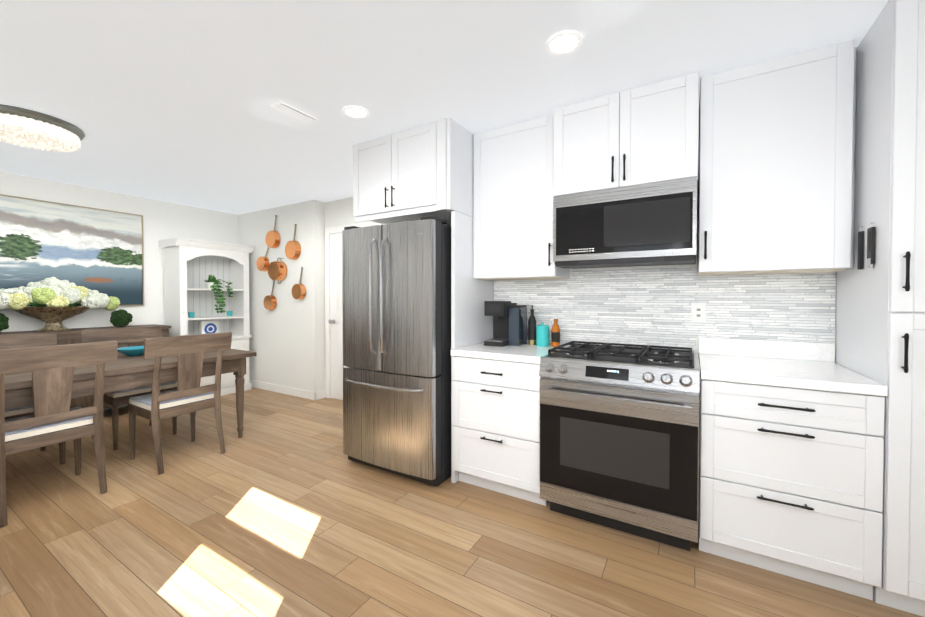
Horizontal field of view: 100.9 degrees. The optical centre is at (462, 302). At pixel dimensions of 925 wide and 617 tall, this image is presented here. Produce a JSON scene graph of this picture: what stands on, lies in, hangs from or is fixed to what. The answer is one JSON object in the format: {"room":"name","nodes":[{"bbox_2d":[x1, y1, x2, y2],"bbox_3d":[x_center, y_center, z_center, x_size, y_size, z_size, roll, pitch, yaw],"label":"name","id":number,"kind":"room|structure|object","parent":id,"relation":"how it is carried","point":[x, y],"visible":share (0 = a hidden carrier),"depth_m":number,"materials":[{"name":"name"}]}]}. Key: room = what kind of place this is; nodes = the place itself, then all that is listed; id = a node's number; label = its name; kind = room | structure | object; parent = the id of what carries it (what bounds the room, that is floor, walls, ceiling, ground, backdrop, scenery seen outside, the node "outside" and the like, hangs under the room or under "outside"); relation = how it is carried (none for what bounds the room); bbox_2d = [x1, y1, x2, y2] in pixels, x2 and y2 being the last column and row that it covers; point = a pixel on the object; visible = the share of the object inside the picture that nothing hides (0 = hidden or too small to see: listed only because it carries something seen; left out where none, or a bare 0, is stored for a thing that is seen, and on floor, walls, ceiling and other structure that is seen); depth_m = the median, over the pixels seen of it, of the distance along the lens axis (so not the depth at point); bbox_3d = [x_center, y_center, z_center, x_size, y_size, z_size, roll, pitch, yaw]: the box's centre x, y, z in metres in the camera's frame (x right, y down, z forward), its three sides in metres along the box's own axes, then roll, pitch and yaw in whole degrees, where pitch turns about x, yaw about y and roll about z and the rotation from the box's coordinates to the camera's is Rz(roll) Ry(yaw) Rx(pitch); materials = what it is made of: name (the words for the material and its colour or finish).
{"room":"kitchen","nodes":[
{"label":"kitchen","id":0,"kind":"room"},
{"bbox_2d":[0,172,237,331],"bbox_3d":[-4.213,-0.018,3.964,0.120,2.440,4.220,1,1,31],"label":"wall","id":1,"kind":"structure","parent":0,"point":[162,220],"depth_m":4.55,"materials":[{"name":"white paint"}]},
{"bbox_2d":[0,194,143,305],"bbox_3d":[-4.239,-0.485,3.754,0.040,1.064,1.789,1,1,31],"label":"painting","id":2,"kind":"object","parent":1,"relation":"attached to","point":[101,250],"visible":0.88,"depth_m":4.00,"materials":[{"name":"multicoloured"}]},
{"bbox_2d":[103,404,127,410],"bbox_3d":[-4.187,1.153,3.890,0.017,0.100,3.789,1,1,31],"label":"baseboard","id":3,"kind":"structure","parent":1,"relation":"attached to","point":[109,408],"depth_m":4.32,"materials":[{"name":"white"}]},
{"bbox_2d":[238,200,325,391],"bbox_3d":[-2.438,-0.037,5.197,1.660,2.440,0.280,1,1,31],"label":"wall","id":4,"kind":"structure","parent":0,"point":[287,341],"depth_m":4.91,"materials":[{"name":"white paint"}]},
{"bbox_2d":[256,248,269,271],"bbox_3d":[-2.678,-0.583,5.128,0.209,0.332,0.070,1,1,31],"label":"pan","id":5,"kind":"object","parent":4,"relation":"hanging from","point":[262,263],"visible":0.9,"depth_m":5.10,"materials":[{"name":"orange metal"}]},
{"bbox_2d":[263,280,276,309],"bbox_3d":[-2.546,-0.097,5.056,0.206,0.400,0.070,1,1,31],"label":"pan","id":6,"kind":"object","parent":4,"relation":"hanging from","point":[270,302],"visible":0.98,"depth_m":5.03,"materials":[{"name":"orange metal"}]},
{"bbox_2d":[266,215,279,247],"bbox_3d":[-2.485,-0.929,5.007,0.237,0.433,0.070,1,1,31],"label":"pan","id":7,"kind":"object","parent":4,"relation":"hanging from","point":[272,238],"visible":1,"depth_m":4.97,"materials":[{"name":"orange metal"}]},
{"bbox_2d":[268,258,286,283],"bbox_3d":[-2.386,-0.409,4.929,0.258,0.341,0.114,1,1,31],"label":"pan","id":8,"kind":"object","parent":4,"relation":"hanging from","point":[277,270],"visible":1,"depth_m":4.88,"materials":[{"name":"orange metal"}]},
{"bbox_2d":[250,379,318,399],"bbox_3d":[-2.489,1.135,5.086,1.644,0.100,0.034,1,1,31],"label":"baseboard","id":9,"kind":"structure","parent":4,"relation":"attached to","point":[312,395],"depth_m":4.94,"materials":[{"name":"white"}]},
{"bbox_2d":[285,224,300,259],"bbox_3d":[-2.131,-0.763,4.798,0.247,0.451,0.070,1,1,31],"label":"pan","id":10,"kind":"object","parent":4,"relation":"hanging from","point":[293,250],"visible":1,"depth_m":4.76,"materials":[{"name":"orange metal"}]},
{"bbox_2d":[291,267,305,299],"bbox_3d":[-2.036,-0.239,4.749,0.206,0.409,0.070,1,1,31],"label":"pan","id":11,"kind":"object","parent":4,"relation":"hanging from","point":[298,291],"visible":0.98,"depth_m":4.72,"materials":[{"name":"orange metal"}]},
{"bbox_2d":[325,197,382,399],"bbox_3d":[-1.024,-0.026,4.445,1.540,2.440,0.120,1,1,31],"label":"wall","id":12,"kind":"structure","parent":0,"point":[338,212],"depth_m":4.64,"materials":[{"name":"white paint"}]},
{"bbox_2d":[325,222,380,399],"bbox_3d":[-1.333,0.136,4.514,0.910,2.115,0.082,1,1,31],"label":"door frame","id":13,"kind":"structure","parent":12,"relation":"attached to","point":[333,318],"depth_m":4.70,"materials":[{"name":"white wood"}]},
{"bbox_2d":[0,0,887,214],"bbox_3d":[-1.205,-1.241,2.146,7.290,0.060,4.380,1,1,31],"label":"ceiling","id":14,"kind":"structure","parent":0,"point":[172,101],"depth_m":1.97,"materials":[{"name":"grey paint"}]},
{"bbox_2d":[0,104,84,152],"bbox_3d":[-2.921,-1.152,2.580,0.536,0.130,0.536,1,1,31],"label":"crystal ceiling light","id":15,"kind":"object","parent":14,"relation":"attached to","point":[27,128],"visible":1,"depth_m":2.53,"materials":[{"name":"glass"}]},
{"bbox_2d":[271,101,317,123],"bbox_3d":[-1.068,-1.210,2.443,0.100,0.010,0.270,1,1,31],"label":"ceiling vent","id":16,"kind":"object","parent":14,"relation":"in","point":[293,112],"visible":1,"depth_m":2.42,"materials":[{"name":"white metal"}]},
{"bbox_2d":[342,106,368,118],"bbox_3d":[-0.679,-1.210,2.431,0.170,0.010,0.170,1,1,31],"label":"recessed light","id":17,"kind":"object","parent":14,"relation":"in","point":[355,112],"visible":0.96,"depth_m":2.43,"materials":[{"name":"white plastic"}]},
{"bbox_2d":[545,30,582,55],"bbox_3d":[0.470,-1.200,1.768,0.170,0.010,0.170,1,1,31],"label":"recessed light","id":18,"kind":"object","parent":14,"relation":"in","point":[564,43],"visible":1,"depth_m":1.77,"materials":[{"name":"white plastic"}]},
{"bbox_2d":[0,387,922,616],"bbox_3d":[-1.205,1.259,2.184,7.290,0.060,4.380,1,1,31],"label":"floor","id":19,"kind":"structure","parent":0,"point":[283,506],"depth_m":1.93,"materials":[{"name":"brown wood"}]},
{"bbox_2d":[0,332,65,464],"bbox_3d":[-3.333,0.734,2.819,0.528,0.977,0.580,1,1,31],"label":"chair","id":20,"kind":"object","parent":19,"relation":"on","point":[11,341],"visible":0.21,"depth_m":2.97,"materials":[{"name":"brown wood"}]},
{"bbox_2d":[0,341,117,527],"bbox_3d":[-2.626,0.741,2.397,0.528,0.977,0.580,1,1,31],"label":"chair","id":21,"kind":"object","parent":19,"relation":"on","point":[55,418],"visible":1,"depth_m":2.30,"materials":[{"name":"brown wood"}]},
{"bbox_2d":[0,324,170,408],"bbox_3d":[-4.013,0.741,3.704,0.469,0.930,1.880,1,1,31],"label":"sideboard","id":22,"kind":"object","parent":19,"relation":"on","point":[72,336],"visible":0.06,"depth_m":3.75,"materials":[{"name":"brown wood"}]},
{"bbox_2d":[0,313,8,333],"bbox_3d":[-4.204,0.181,3.419,0.199,0.196,0.181,1,1,31],"label":"topiary","id":23,"kind":"object","parent":22,"relation":"on","point":[4,319],"visible":1,"depth_m":3.44,"materials":[{"name":"green plant"}]},
{"bbox_2d":[0,277,119,331],"bbox_3d":[-3.966,0.010,3.718,0.402,0.528,1.009,1,1,31],"label":"flower bowl","id":24,"kind":"object","parent":22,"relation":"on","point":[57,297],"visible":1,"depth_m":3.65,"materials":[{"name":"brown metal"}]},
{"bbox_2d":[110,309,132,326],"bbox_3d":[-3.745,0.170,4.189,0.196,0.196,0.190,1,1,31],"label":"topiary","id":25,"kind":"object","parent":22,"relation":"on","point":[120,318],"visible":1,"depth_m":4.14,"materials":[{"name":"green plant"}]},
{"bbox_2d":[80,326,176,449],"bbox_3d":[-2.958,0.725,3.446,0.528,0.977,0.580,1,1,31],"label":"chair","id":26,"kind":"object","parent":19,"relation":"on","point":[128,337],"visible":0.35,"depth_m":3.41,"materials":[{"name":"brown wood"}]},
{"bbox_2d":[5,349,256,437],"bbox_3d":[-2.937,0.839,2.672,1.050,0.765,2.450,1,1,31],"label":"dining table","id":27,"kind":"object","parent":19,"relation":"on","point":[124,372],"visible":0.54,"depth_m":2.76,"materials":[{"name":"brown wood"}]},
{"bbox_2d":[117,346,143,355],"bbox_3d":[-2.775,0.415,3.238,0.256,0.064,0.256,1,1,31],"label":"bowl","id":28,"kind":"object","parent":27,"relation":"on","point":[134,351],"visible":0.94,"depth_m":3.19,"materials":[{"name":"teal ceramic"}]},
{"bbox_2d":[128,332,231,474],"bbox_3d":[-2.252,0.731,3.023,0.528,0.977,0.580,1,1,31],"label":"chair","id":29,"kind":"object","parent":19,"relation":"on","point":[190,395],"visible":1,"depth_m":2.90,"materials":[{"name":"brown wood"}]},
{"bbox_2d":[159,237,254,395],"bbox_3d":[-3.260,0.212,4.936,0.480,1.950,0.910,1,1,31],"label":"hutch","id":30,"kind":"object","parent":19,"relation":"on","point":[190,266],"visible":0.46,"depth_m":4.99,"materials":[{"name":"white wood"}]},
{"bbox_2d":[188,312,194,317],"bbox_3d":[-3.377,0.154,4.760,0.072,0.070,0.072,1,1,31],"label":"cup","id":31,"kind":"object","parent":30,"relation":"in","point":[191,314],"visible":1,"depth_m":4.74,"materials":[{"name":"teal ceramic"}]},
{"bbox_2d":[199,320,218,333],"bbox_3d":[-3.294,0.341,4.969,0.071,0.209,0.210,1,1,31],"label":"box","id":32,"kind":"object","parent":30,"relation":"in","point":[208,327],"visible":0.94,"depth_m":4.93,"materials":[{"name":"white"}]},
{"bbox_2d":[205,275,232,312],"bbox_3d":[-3.134,-0.115,4.898,0.266,0.496,0.287,1,1,31],"label":"potted plant","id":33,"kind":"object","parent":30,"relation":"on","point":[212,283],"visible":1,"depth_m":4.85,"materials":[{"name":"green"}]},
{"bbox_2d":[342,215,450,485],"bbox_3d":[-0.380,0.325,2.943,0.832,1.785,0.846,1,1,31],"label":"fridge","id":34,"kind":"object","parent":19,"relation":"on","point":[396,285],"visible":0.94,"depth_m":2.58,"materials":[{"name":"grey metal"}]},
{"bbox_2d":[447,117,493,482],"bbox_3d":[0.073,0.000,2.803,0.028,2.438,0.648,1,1,31],"label":"panel","id":35,"kind":"object","parent":19,"relation":"on","point":[471,324],"visible":0.56,"depth_m":2.65,"materials":[{"name":"white wood"}]},
{"bbox_2d":[450,342,568,505],"bbox_3d":[0.346,0.764,2.636,0.616,0.915,0.675,1,1,31],"label":"base cabinet","id":36,"kind":"object","parent":19,"relation":"on","point":[496,418],"visible":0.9,"depth_m":2.38,"materials":[{"name":"white wood"}]},
{"bbox_2d":[484,301,526,346],"bbox_3d":[0.317,0.146,2.772,0.230,0.315,0.260,1,1,31],"label":"coffee maker","id":37,"kind":"object","parent":36,"relation":"on","point":[509,323],"visible":1,"depth_m":2.71,"materials":[{"name":"black plastic"}]},
{"bbox_2d":[526,305,535,344],"bbox_3d":[0.499,0.160,2.768,0.072,0.287,0.060,1,1,31],"label":"bottle","id":38,"kind":"object","parent":36,"relation":"on","point":[532,330],"visible":0.98,"depth_m":2.74,"materials":[{"name":"black glass"}]},
{"bbox_2d":[536,322,548,345],"bbox_3d":[0.567,0.222,2.705,0.092,0.166,0.092,1,1,31],"label":"canister","id":39,"kind":"object","parent":36,"relation":"on","point":[542,334],"visible":1,"depth_m":2.67,"materials":[{"name":"teal ceramic"}]},
{"bbox_2d":[551,319,559,345],"bbox_3d":[0.655,0.210,2.687,0.059,0.191,0.059,1,1,31],"label":"bottle","id":40,"kind":"object","parent":36,"relation":"on","point":[555,335],"visible":0.94,"depth_m":2.67,"materials":[{"name":"orange glass"}]},
{"bbox_2d":[539,341,699,550],"bbox_3d":[0.925,0.750,2.240,0.778,0.956,0.725,1,1,31],"label":"range","id":41,"kind":"object","parent":19,"relation":"on","point":[619,437],"visible":1,"depth_m":1.97,"materials":[{"name":"silver metal"}]},
{"bbox_2d":[698,337,887,599],"bbox_3d":[1.548,0.725,1.917,0.616,1.015,0.675,1,1,31],"label":"base cabinet","id":42,"kind":"object","parent":19,"relation":"on","point":[791,451],"visible":0.96,"depth_m":1.66,"materials":[{"name":"white wood"}]},
{"bbox_2d":[835,0,924,616],"bbox_3d":[2.085,0.019,1.579,0.635,2.438,0.685,1,1,31],"label":"pantry","id":43,"kind":"object","parent":19,"relation":"on","point":[880,322],"visible":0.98,"depth_m":1.48,"materials":[{"name":"white wood"}]},
{"bbox_2d":[857,226,861,269],"bbox_3d":[1.790,-0.246,1.716,0.016,0.193,0.026,1,1,31],"label":"tool","id":44,"kind":"object","parent":43,"relation":"hanging from","point":[859,233],"depth_m":1.71,"materials":[{"name":"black metal"}]},
{"bbox_2d":[862,222,874,268],"bbox_3d":[1.734,-0.244,1.621,0.016,0.193,0.050,1,1,31],"label":"tool","id":45,"kind":"object","parent":43,"relation":"hanging from","point":[870,246],"depth_m":1.61,"materials":[{"name":"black metal"}]},
{"bbox_2d":[448,140,835,353],"bbox_3d":[1.088,0.002,2.647,3.690,2.440,0.120,1,1,31],"label":"wall","id":46,"kind":"structure","parent":0,"point":[664,266],"depth_m":2.37,"materials":[{"name":"white paint"}]},
{"bbox_2d":[353,118,450,224],"bbox_3d":[-0.321,-0.923,2.998,0.858,0.598,0.695,1,1,31],"label":"upper cabinet","id":47,"kind":"object","parent":46,"relation":"attached to","point":[399,176],"visible":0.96,"depth_m":2.72,"materials":[{"name":"white wood"}]},
{"bbox_2d":[473,114,569,280],"bbox_3d":[0.416,-0.694,2.741,0.606,1.048,0.385,1,1,31],"label":"upper cabinet","id":48,"kind":"object","parent":46,"relation":"attached to","point":[513,179],"visible":0.96,"depth_m":2.60,"materials":[{"name":"white wood"}]},
{"bbox_2d":[554,72,698,195],"bbox_3d":[0.996,-0.938,2.350,0.772,0.548,0.455,1,1,31],"label":"upper cabinet","id":49,"kind":"object","parent":46,"relation":"attached to","point":[646,134],"visible":1,"depth_m":2.16,"materials":[{"name":"white wood"}]},
{"bbox_2d":[553,177,696,268],"bbox_3d":[1.001,-0.443,2.365,0.761,0.434,0.438,1,1,31],"label":"microwave","id":50,"kind":"object","parent":49,"relation":"attached to","point":[652,224],"visible":1,"depth_m":2.16,"materials":[{"name":"grey"}]},
{"bbox_2d":[494,266,835,352],"bbox_3d":[1.116,0.099,2.549,2.016,0.649,0.017,1,1,31],"label":"backsplash","id":51,"kind":"structure","parent":46,"relation":"attached to","point":[677,306],"depth_m":2.41,"materials":[{"name":"tile"}]},
{"bbox_2d":[698,39,856,275],"bbox_3d":[1.619,-0.683,2.022,0.628,1.048,0.385,1,1,31],"label":"upper cabinet","id":52,"kind":"object","parent":46,"relation":"attached to","point":[776,178],"visible":1,"depth_m":1.88,"materials":[{"name":"white wood"}]}
]}

